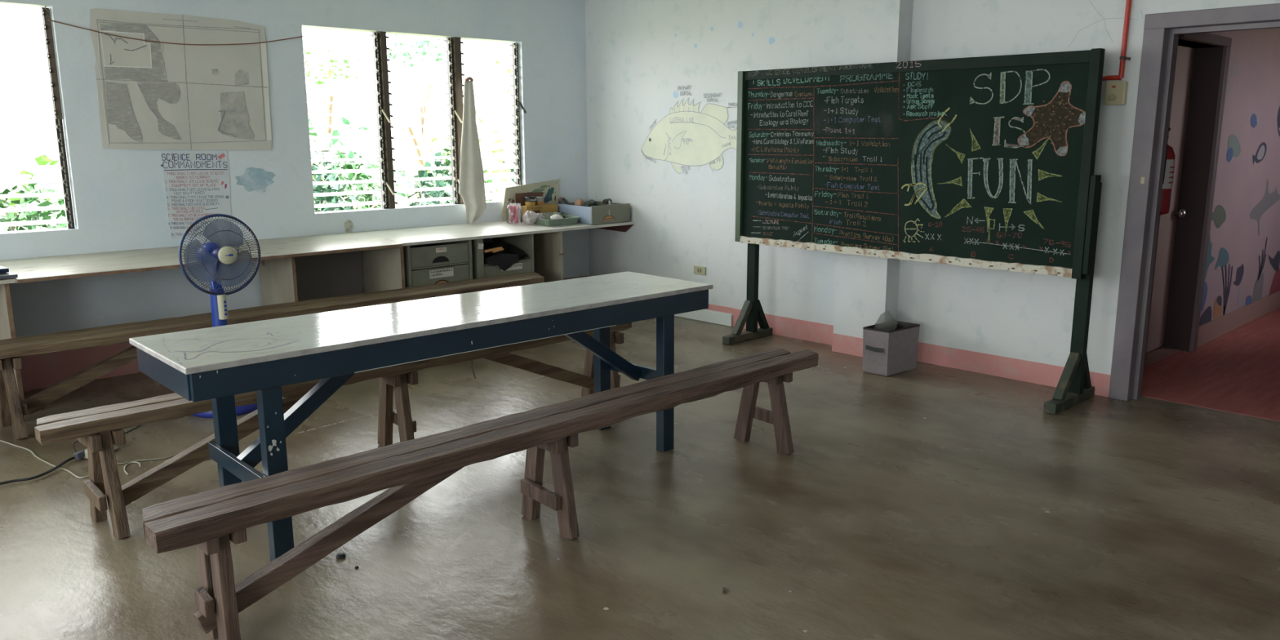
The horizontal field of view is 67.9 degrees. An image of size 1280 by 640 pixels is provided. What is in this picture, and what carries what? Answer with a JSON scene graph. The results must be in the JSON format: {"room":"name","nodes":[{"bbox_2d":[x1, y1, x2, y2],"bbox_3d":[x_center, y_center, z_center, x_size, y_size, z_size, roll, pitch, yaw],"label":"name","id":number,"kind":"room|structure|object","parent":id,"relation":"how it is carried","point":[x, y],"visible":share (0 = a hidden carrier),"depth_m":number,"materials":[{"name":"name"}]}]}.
{"room":"science classroom","nodes":[
{"label":"science classroom","id":0,"kind":"room"},
{"bbox_2d":[0,0,589,337],"bbox_3d":[-3.752,-0.844,5.223,9.300,2.585,0.152,-11,15,-43],"label":"wall","id":1,"kind":"structure","parent":0,"point":[118,197],"depth_m":6.31,"materials":[{"name":"paint"}]},
{"bbox_2d":[0,5,75,229],"bbox_3d":[-4.010,-1.040,4.906,1.806,1.265,0.149,-11,15,-43],"label":"window","id":2,"kind":"structure","parent":1,"relation":"in","point":[55,95],"depth_m":5.47,"materials":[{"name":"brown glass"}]},
{"bbox_2d":[48,19,303,44],"bbox_3d":[-2.789,-1.749,5.862,1.498,0.104,0.017,-11,15,-43],"label":"string","id":3,"kind":"object","parent":1,"relation":"attached to","point":[48,20],"visible":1,"depth_m":5.78,"materials":[{"name":"brown fabric"}]},
{"bbox_2d":[89,8,271,150],"bbox_3d":[-2.813,-1.468,5.905,1.029,0.825,0.008,-11,15,-43],"label":"map","id":4,"kind":"object","parent":1,"relation":"attached to","point":[152,95],"visible":1,"depth_m":5.87,"materials":[{"name":"paper"}]},
{"bbox_2d":[160,151,231,238],"bbox_3d":[-2.811,-0.799,6.044,0.410,0.549,0.005,-11,15,-43],"label":"poster","id":5,"kind":"object","parent":1,"relation":"attached to","point":[197,183],"visible":0.93,"depth_m":6.03,"materials":[{"name":"paper"}]},
{"bbox_2d":[20,275,587,391],"bbox_3d":[-3.703,0.328,5.393,8.980,0.220,0.004,-11,15,-43],"label":"baseboard","id":6,"kind":"structure","parent":1,"relation":"attached to","point":[45,370],"depth_m":5.65,"materials":[{"name":"pink paint"}]},
{"bbox_2d":[302,30,526,208],"bbox_3d":[-1.630,-1.492,7.148,1.833,1.265,0.149,-11,15,-43],"label":"window","id":7,"kind":"structure","parent":1,"relation":"in","point":[454,53],"depth_m":7.01,"materials":[{"name":"clear glass"}]},
{"bbox_2d":[458,76,486,223],"bbox_3d":[-1.324,-1.309,7.365,0.261,1.123,0.100,-11,15,-43],"label":"curtain","id":8,"kind":"object","parent":7,"relation":"hanging from","point":[471,183],"visible":1,"depth_m":7.35,"materials":[{"name":"fabric"}]},
{"bbox_2d":[0,307,1279,639],"bbox_3d":[2.115,0.519,5.159,17.000,0.101,8.750,-11,15,-43],"label":"floor","id":9,"kind":"structure","parent":0,"point":[927,501],"depth_m":3.66,"materials":[{"name":"concrete"}]},
{"bbox_2d":[0,456,75,484],"bbox_3d":[-2.637,0.667,4.153,0.111,0.013,0.498,5,13,26],"label":"power cable","id":10,"kind":"object","parent":9,"relation":"on","point":[61,464],"visible":1,"depth_m":4.11,"materials":[{"name":"black plastic"}]},
{"bbox_2d":[0,440,88,478],"bbox_3d":[-2.835,0.628,4.409,1.046,0.007,0.109,6,13,29],"label":"cable","id":11,"kind":"object","parent":9,"relation":"on","point":[30,451],"visible":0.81,"depth_m":4.33,"materials":[{"name":"beige plastic"}]},
{"bbox_2d":[72,440,118,460],"bbox_3d":[-2.542,0.588,4.418,0.098,0.078,0.195,3,12,17],"label":"plug","id":12,"kind":"object","parent":9,"relation":"on","point":[82,454],"visible":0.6,"depth_m":4.35,"materials":[{"name":"beige plastic"}]},
{"bbox_2d":[83,444,118,458],"bbox_3d":[-2.517,0.605,4.432,0.055,0.040,0.160,3,12,17],"label":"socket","id":13,"kind":"object","parent":12,"relation":"attached to","point":[85,451],"depth_m":4.36,"materials":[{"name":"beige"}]},
{"bbox_2d":[124,461,140,475],"bbox_3d":[-2.265,0.660,4.239,0.067,0.007,0.173,-6,13,-28],"label":"cable","id":14,"kind":"object","parent":9,"relation":"on","point":[125,466],"visible":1,"depth_m":4.27,"materials":[{"name":"beige plastic"}]},
{"bbox_2d":[116,453,178,465],"bbox_3d":[-2.102,0.629,4.394,0.667,0.008,0.149,-2,11,-11],"label":"cable","id":15,"kind":"object","parent":9,"relation":"on","point":[171,456],"visible":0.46,"depth_m":4.34,"materials":[{"name":"brown plastic"}]},
{"bbox_2d":[178,213,260,417],"bbox_3d":[-2.247,-0.037,5.069,0.384,1.053,0.384,0,11,1],"label":"pedestal fan","id":16,"kind":"object","parent":9,"relation":"on","point":[202,261],"visible":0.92,"depth_m":5.00,"materials":[{"name":"blue plastic"}]},
{"bbox_2d":[0,271,544,439],"bbox_3d":[-2.065,0.139,5.751,3.780,0.458,0.381,-11,15,-43],"label":"wooden bench","id":17,"kind":"object","parent":9,"relation":"on","point":[12,407],"visible":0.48,"depth_m":5.06,"materials":[{"name":"brown wood"}]},
{"bbox_2d":[0,219,635,399],"bbox_3d":[-3.485,0.100,5.129,8.998,0.768,0.617,-11,15,-43],"label":"countertop","id":18,"kind":"structure","parent":9,"relation":"on","point":[312,267],"depth_m":6.51,"materials":[{"name":"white wood"}]},
{"bbox_2d":[0,271,17,279],"bbox_3d":[-3.425,-0.221,4.854,0.230,0.032,0.360,9,14,38],"label":"notebook","id":19,"kind":"object","parent":18,"relation":"on","point":[3,275],"visible":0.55,"depth_m":4.90,"materials":[{"name":"grey paper"}]},
{"bbox_2d":[0,266,8,273],"bbox_3d":[-3.453,-0.249,4.856,0.201,0.034,0.330,8,14,34],"label":"notebook","id":20,"kind":"object","parent":19,"relation":"on","point":[2,269],"visible":1,"depth_m":4.92,"materials":[{"name":"blue paper"}]},
{"bbox_2d":[403,240,472,288],"bbox_3d":[-1.582,-0.232,6.923,0.520,0.710,0.527,-11,15,-43],"label":"drawer unit","id":21,"kind":"object","parent":18,"relation":"in","point":[449,261],"visible":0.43,"depth_m":6.70,"materials":[{"name":"grey plastic"}]},
{"bbox_2d":[471,234,534,279],"bbox_3d":[-1.173,-0.309,7.305,0.510,0.714,0.532,-11,15,-43],"label":"drawer unit","id":22,"kind":"object","parent":18,"relation":"in","point":[525,243],"visible":0.23,"depth_m":7.18,"materials":[{"name":"grey"}]},
{"bbox_2d":[483,241,527,271],"bbox_3d":[-1.132,-0.492,7.239,0.420,0.185,0.448,-11,15,-43],"label":"cloth bundle","id":23,"kind":"object","parent":22,"relation":"in","point":[509,255],"visible":0.57,"depth_m":7.10,"materials":[{"name":"black fabric"}]},
{"bbox_2d":[483,246,503,253],"bbox_3d":[-1.078,-0.516,7.000,0.162,0.039,0.033,-9,15,-39],"label":"wooden brush","id":24,"kind":"object","parent":23,"relation":"on","point":[499,248],"visible":1,"depth_m":6.99,"materials":[{"name":"brown wood"}]},
{"bbox_2d":[506,203,522,222],"bbox_3d":[-0.994,-0.846,7.522,0.128,0.155,0.128,-11,15,-43],"label":"glass jar","id":25,"kind":"object","parent":18,"relation":"on","point":[514,210],"visible":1,"depth_m":7.53,"materials":[{"name":"clear glass"}]},
{"bbox_2d":[500,179,559,221],"bbox_3d":[-0.902,-0.992,7.833,0.631,0.308,0.043,-11,15,-43],"label":"board","id":26,"kind":"object","parent":18,"relation":"on","point":[549,188],"visible":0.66,"depth_m":7.84,"materials":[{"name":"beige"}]},
{"bbox_2d":[522,210,538,224],"bbox_3d":[-0.875,-0.813,7.516,0.117,0.109,0.129,-11,15,-43],"label":"plastic bag","id":27,"kind":"object","parent":18,"relation":"on","point":[531,219],"visible":1,"depth_m":7.48,"materials":[{"name":"white plastic"}]},
{"bbox_2d":[515,191,558,220],"bbox_3d":[-0.842,-0.933,7.781,0.355,0.217,0.107,-11,15,-43],"label":"cardboard box","id":28,"kind":"object","parent":18,"relation":"on","point":[519,197],"visible":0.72,"depth_m":7.74,"materials":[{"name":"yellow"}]},
{"bbox_2d":[524,195,535,205],"bbox_3d":[-0.893,-0.967,7.721,0.092,0.072,0.092,-11,15,-43],"label":"paint pot","id":29,"kind":"object","parent":28,"relation":"on","point":[529,200],"visible":1,"depth_m":7.68,"materials":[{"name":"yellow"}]},
{"bbox_2d":[535,196,543,204],"bbox_3d":[-0.824,-0.978,7.793,0.076,0.066,0.076,-11,15,-43],"label":"paint pot","id":30,"kind":"object","parent":28,"relation":"on","point":[539,200],"visible":0.92,"depth_m":7.76,"materials":[{"name":"brown"}]},
{"bbox_2d":[533,213,580,226],"bbox_3d":[-0.693,-0.807,7.640,0.361,0.068,0.291,-11,15,-43],"label":"plastic tray","id":31,"kind":"object","parent":18,"relation":"on","point":[571,220],"visible":0.6,"depth_m":7.53,"materials":[{"name":"green plastic"}]},
{"bbox_2d":[537,213,544,219],"bbox_3d":[-0.809,-0.820,7.597,0.085,0.073,0.077,-11,15,-43],"label":"plastic bag","id":32,"kind":"object","parent":31,"relation":"in","point":[540,215],"visible":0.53,"depth_m":7.58,"materials":[{"name":"white plastic"}]},
{"bbox_2d":[541,212,560,219],"bbox_3d":[-0.719,-0.835,7.695,0.146,0.066,0.096,-11,15,-43],"label":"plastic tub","id":33,"kind":"object","parent":31,"relation":"in","point":[547,215],"visible":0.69,"depth_m":7.66,"materials":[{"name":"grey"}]},
{"bbox_2d":[550,213,563,219],"bbox_3d":[-0.664,-0.814,7.601,0.098,0.068,0.097,1,11,4],"label":"plastic bag","id":34,"kind":"object","parent":31,"relation":"in","point":[554,216],"visible":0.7,"depth_m":7.57,"materials":[{"name":"grey plastic"}]},
{"bbox_2d":[555,200,630,224],"bbox_3d":[-0.390,-0.896,7.908,0.420,0.148,0.457,-11,15,-43],"label":"drawer box","id":35,"kind":"object","parent":18,"relation":"on","point":[602,213],"visible":0.92,"depth_m":7.74,"materials":[{"name":"blue"}]},
{"bbox_2d":[557,196,570,204],"bbox_3d":[-0.632,-0.974,7.940,0.115,0.116,0.068,-1,11,-4],"label":"plastic bottle","id":36,"kind":"object","parent":35,"relation":"in","point":[561,200],"visible":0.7,"depth_m":7.91,"materials":[{"name":"grey plastic"}]},
{"bbox_2d":[574,199,584,206],"bbox_3d":[-0.506,-0.966,7.938,0.074,0.088,0.083,6,13,28],"label":"rag","id":37,"kind":"object","parent":35,"relation":"in","point":[579,202],"visible":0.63,"depth_m":7.91,"materials":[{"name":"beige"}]},
{"bbox_2d":[602,198,612,204],"bbox_3d":[-0.271,-0.992,7.947,0.044,0.047,0.094,7,13,33],"label":"paint tube","id":38,"kind":"object","parent":35,"relation":"in","point":[605,201],"visible":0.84,"depth_m":7.92,"materials":[{"name":"grey"}]},
{"bbox_3d":[-0.375,-0.885,7.824,0.282,0.083,0.193,-11,15,-43],"label":"pile","id":39,"kind":"object","parent":35,"relation":"in","visible":0},
{"bbox_2d":[583,199,595,206],"bbox_3d":[-0.414,-0.966,7.875,0.052,0.061,0.118,6,13,30],"label":"paint tube","id":40,"kind":"object","parent":39,"relation":"on","point":[591,202],"visible":0.89,"depth_m":7.84,"materials":[{"name":"grey"}]},
{"bbox_2d":[34,322,631,539],"bbox_3d":[-1.128,0.401,4.397,2.860,0.459,0.347,-11,15,-43],"label":"wooden bench","id":41,"kind":"object","parent":9,"relation":"on","point":[98,428],"visible":0.66,"depth_m":3.72,"materials":[{"name":"brown wood"}]},
{"bbox_2d":[335,552,346,559],"bbox_3d":[-1.056,0.831,3.352,0.034,0.011,0.034,-11,15,-43],"label":"cap","id":42,"kind":"object","parent":9,"relation":"on","point":[340,555],"visible":1,"depth_m":3.34,"materials":[{"name":"black plastic"}]},
{"bbox_2d":[128,271,713,562],"bbox_3d":[-0.713,0.322,3.974,2.374,0.766,0.600,-10,15,-42],"label":"table","id":43,"kind":"object","parent":9,"relation":"on","point":[217,364],"visible":0.94,"depth_m":3.50,"materials":[{"name":"blue paint"}]},
{"bbox_2d":[142,347,818,639],"bbox_3d":[-0.306,0.553,3.621,2.940,0.460,0.356,-11,15,-43],"label":"wooden bench","id":44,"kind":"object","parent":9,"relation":"on","point":[208,521],"visible":1,"depth_m":3.08,"materials":[{"name":"brown wood"}]},
{"bbox_2d":[722,586,726,593],"bbox_3d":[0.275,0.881,3.094,0.012,0.005,0.035,1,11,6],"label":"scrap","id":45,"kind":"object","parent":9,"relation":"on","point":[724,588],"visible":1,"depth_m":3.09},
{"bbox_2d":[862,320,919,376],"bbox_3d":[1.557,0.174,5.909,0.336,0.281,0.199,-11,15,-43],"label":"fabric bin","id":46,"kind":"object","parent":9,"relation":"on","point":[885,353],"visible":0.98,"depth_m":5.83,"materials":[{"name":"grey fabric"}]},
{"bbox_2d":[875,310,897,331],"bbox_3d":[1.550,0.012,5.899,0.171,0.132,0.160,-11,15,-43],"label":"plastic sheet","id":47,"kind":"object","parent":46,"relation":"in","point":[891,327],"visible":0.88,"depth_m":5.87,"materials":[{"name":"grey plastic"}]},
{"bbox_2d":[722,48,1105,414],"bbox_3d":[1.529,-0.624,5.849,0.525,1.876,2.436,-11,15,-43],"label":"blackboard","id":48,"kind":"object","parent":9,"relation":"on","point":[982,162],"visible":1,"depth_m":5.59,"materials":[{"name":"paint"}]},
{"bbox_2d":[585,0,1279,374],"bbox_3d":[2.525,-0.856,5.186,0.305,2.585,8.600,-11,15,-43],"label":"wall","id":49,"kind":"structure","parent":0,"point":[662,75],"depth_m":6.55,"materials":[{"name":"paint"}]},
{"bbox_2d":[693,265,706,275],"bbox_3d":[0.468,-0.389,7.450,0.013,0.066,0.122,-11,15,-43],"label":"wall socket","id":50,"kind":"object","parent":49,"relation":"attached to","point":[701,270],"visible":1,"depth_m":7.44,"materials":[{"name":"beige plastic"}]},
{"bbox_2d":[674,303,1110,397],"bbox_3d":[1.034,0.065,6.838,0.154,0.145,4.450,-11,15,-43],"label":"baseboard","id":51,"kind":"structure","parent":49,"relation":"attached to","point":[1043,374],"depth_m":6.07,"materials":[{"name":"pink paint"}]},
{"bbox_2d":[1103,80,1128,105],"bbox_3d":[2.535,-1.210,5.067,0.044,0.125,0.105,-11,15,-43],"label":"alarm box","id":52,"kind":"object","parent":49,"relation":"attached to","point":[1115,94],"visible":1,"depth_m":5.05,"materials":[{"name":"beige plastic"}]},
{"bbox_2d":[1102,0,1131,80],"bbox_3d":[2.512,-1.620,5.015,0.035,0.951,0.178,-11,15,-43],"label":"conduit","id":53,"kind":"object","parent":49,"relation":"attached to","point":[1122,58],"visible":0.7,"depth_m":5.00,"materials":[{"name":"red paint"}]},
{"bbox_2d":[1108,3,1279,400],"bbox_3d":[3.064,-0.509,4.790,0.194,2.056,1.098,-11,15,-43],"label":"door frame","id":54,"kind":"structure","parent":49,"relation":"in","point":[1161,30],"depth_m":5.03,"materials":[{"name":"paint"}]},
{"bbox_2d":[1142,32,1231,373],"bbox_3d":[3.334,-0.741,5.982,0.980,2.036,0.226,-11,15,-43],"label":"door","id":55,"kind":"structure","parent":54,"relation":"attached to","point":[1175,329],"depth_m":6.22,"materials":[{"name":"grey paint"}]},
{"bbox_2d":[1161,27,1279,351],"bbox_3d":[5.472,-1.420,7.944,7.845,2.600,0.164,-11,15,-43],"label":"wall","id":56,"kind":"structure","parent":0,"point":[1242,266],"depth_m":6.80,"materials":[{"name":"pink paint"}]},
{"bbox_2d":[1159,128,1175,215],"bbox_3d":[2.895,-0.826,5.296,0.171,0.481,0.204,0,11,1],"label":"fire extinguisher","id":57,"kind":"object","parent":56,"relation":"attached to","point":[1169,166],"visible":0.26,"depth_m":5.25,"materials":[{"name":"red metal"}]},
{"bbox_2d":[1168,166,1174,183],"bbox_3d":[2.938,-0.802,5.249,0.070,0.092,0.002,-11,15,-43],"label":"print","id":58,"kind":"object","parent":57,"relation":"attached to","point":[1171,168],"depth_m":5.25,"materials":[{"name":"red"}]},
{"bbox_2d":[1196,290,1279,347],"bbox_3d":[6.054,-0.308,8.614,6.400,0.146,0.010,-11,15,-43],"label":"baseboard","id":59,"kind":"structure","parent":56,"relation":"attached to","point":[1208,331],"depth_m":7.11,"materials":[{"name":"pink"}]},
{"label":"outside","id":60,"kind":"structure","parent":0,"visible":0},
{"bbox_2d":[0,163,514,207],"bbox_3d":[-9.026,-3.517,27.214,54.000,0.298,39.000,-11,15,-43],"label":"ground","id":61,"kind":"structure","parent":60,"point":[11,182],"depth_m":32.19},
{"bbox_2d":[0,204,22,217],"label":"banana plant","id":62,"kind":"object","parent":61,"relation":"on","point":[16,206],"depth_m":9.90,"materials":[{"name":"green plant"}]},
{"bbox_2d":[11,217,27,231],"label":"banana plant","id":63,"kind":"object","parent":61,"relation":"on","point":[13,218],"depth_m":7.91,"materials":[{"name":"green plant"}]},
{"bbox_2d":[0,147,62,206],"bbox_3d":[-7.840,-2.005,13.766,2.832,2.616,2.139,-11,15,-43],"label":"broadleaf tree","id":64,"kind":"object","parent":61,"relation":"on","point":[42,161],"visible":0.06,"depth_m":13.06,"materials":[{"name":"green plant"}]},
{"bbox_2d":[24,200,39,212],"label":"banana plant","id":65,"kind":"object","parent":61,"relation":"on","point":[33,204],"depth_m":10.53,"materials":[{"name":"green plant"}]},
{"bbox_2d":[0,173,66,231],"bbox_3d":[-4.337,-0.263,7.161,1.226,1.681,0.781,-11,15,-43],"label":"leafy shrub","id":66,"kind":"object","parent":61,"relation":"on","point":[24,216],"visible":0.2,"depth_m":6.89,"materials":[{"name":"green plant"}]},
{"bbox_2d":[40,213,57,229],"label":"banana plant","id":67,"kind":"object","parent":61,"relation":"on","point":[53,222],"depth_m":8.63,"materials":[{"name":"green plant"}]},
{"bbox_2d":[303,48,377,210],"bbox_3d":[-4.147,-1.641,10.966,2.488,2.982,1.499,-11,15,-43],"label":"broadleaf tree","id":68,"kind":"object","parent":61,"relation":"on","point":[332,108],"visible":0.12,"depth_m":11.23,"materials":[{"name":"green plant"}]},
{"bbox_2d":[306,84,379,189],"bbox_3d":[-6.122,-3.095,17.237,2.763,2.976,2.200,-11,15,-43],"label":"broadleaf tree","id":69,"kind":"object","parent":61,"relation":"on","point":[344,121],"visible":0.16,"depth_m":17.15,"materials":[{"name":"green plant"}]},
{"bbox_2d":[314,197,374,211],"bbox_3d":[-4.383,-0.931,11.875,2.450,1.070,0.060,-11,15,-43],"label":"fence","id":70,"kind":"object","parent":61,"relation":"on","point":[373,198],"visible":0.02,"depth_m":12.40,"materials":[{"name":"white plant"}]},
{"bbox_2d":[310,146,401,212],"bbox_3d":[-3.008,-0.732,8.980,1.321,1.781,0.766,-11,15,-43],"label":"leafy shrub","id":71,"kind":"object","parent":61,"relation":"on","point":[322,195],"visible":0.3,"depth_m":8.82,"materials":[{"name":"green plant"}]},
{"bbox_2d":[313,146,420,210],"bbox_3d":[-2.933,-0.961,10.192,1.191,1.783,0.745,-11,15,-43],"label":"leafy shrub","id":72,"kind":"object","parent":61,"relation":"on","point":[359,191],"visible":0.27,"depth_m":9.91,"materials":[{"name":"green plant"}]},
{"bbox_2d":[379,151,453,206],"bbox_3d":[-2.143,-0.897,9.828,1.051,1.666,0.823,-4,12,-17],"label":"leafy shrub","id":73,"kind":"object","parent":61,"relation":"on","point":[438,196],"visible":0.23,"depth_m":9.70,"materials":[{"name":"green plant"}]},
{"bbox_2d":[351,34,495,208],"bbox_3d":[-3.068,-2.422,13.327,2.213,3.076,1.220,-11,15,-43],"label":"broadleaf tree","id":74,"kind":"object","parent":61,"relation":"on","point":[420,109],"visible":0.34,"depth_m":13.03,"materials":[{"name":"green plant"}]},
{"bbox_2d":[408,138,493,204],"bbox_3d":[-2.088,-1.180,10.931,0.869,1.822,0.928,2,11,9],"label":"leafy shrub","id":75,"kind":"object","parent":61,"relation":"on","point":[490,197],"visible":0.06,"depth_m":10.87,"materials":[{"name":"green plant"}]},
{"bbox_2d":[408,91,514,200],"bbox_3d":[-3.201,-3.263,19.034,2.782,2.941,2.047,-11,15,-43],"label":"broadleaf tree","id":76,"kind":"object","parent":61,"relation":"on","point":[484,135],"visible":0.33,"depth_m":18.79,"materials":[{"name":"green plant"}]},
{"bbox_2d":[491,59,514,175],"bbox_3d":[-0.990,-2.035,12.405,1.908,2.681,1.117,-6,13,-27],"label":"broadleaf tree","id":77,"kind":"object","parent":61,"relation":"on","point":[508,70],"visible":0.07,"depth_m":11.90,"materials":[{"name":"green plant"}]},
{"bbox_2d":[497,151,514,199],"bbox_3d":[-1.103,-1.160,10.733,0.982,1.777,0.741,-11,15,-43],"label":"leafy shrub","id":78,"kind":"object","parent":61,"relation":"on","point":[509,175],"visible":0.05,"depth_m":10.55,"materials":[{"name":"green plant"}]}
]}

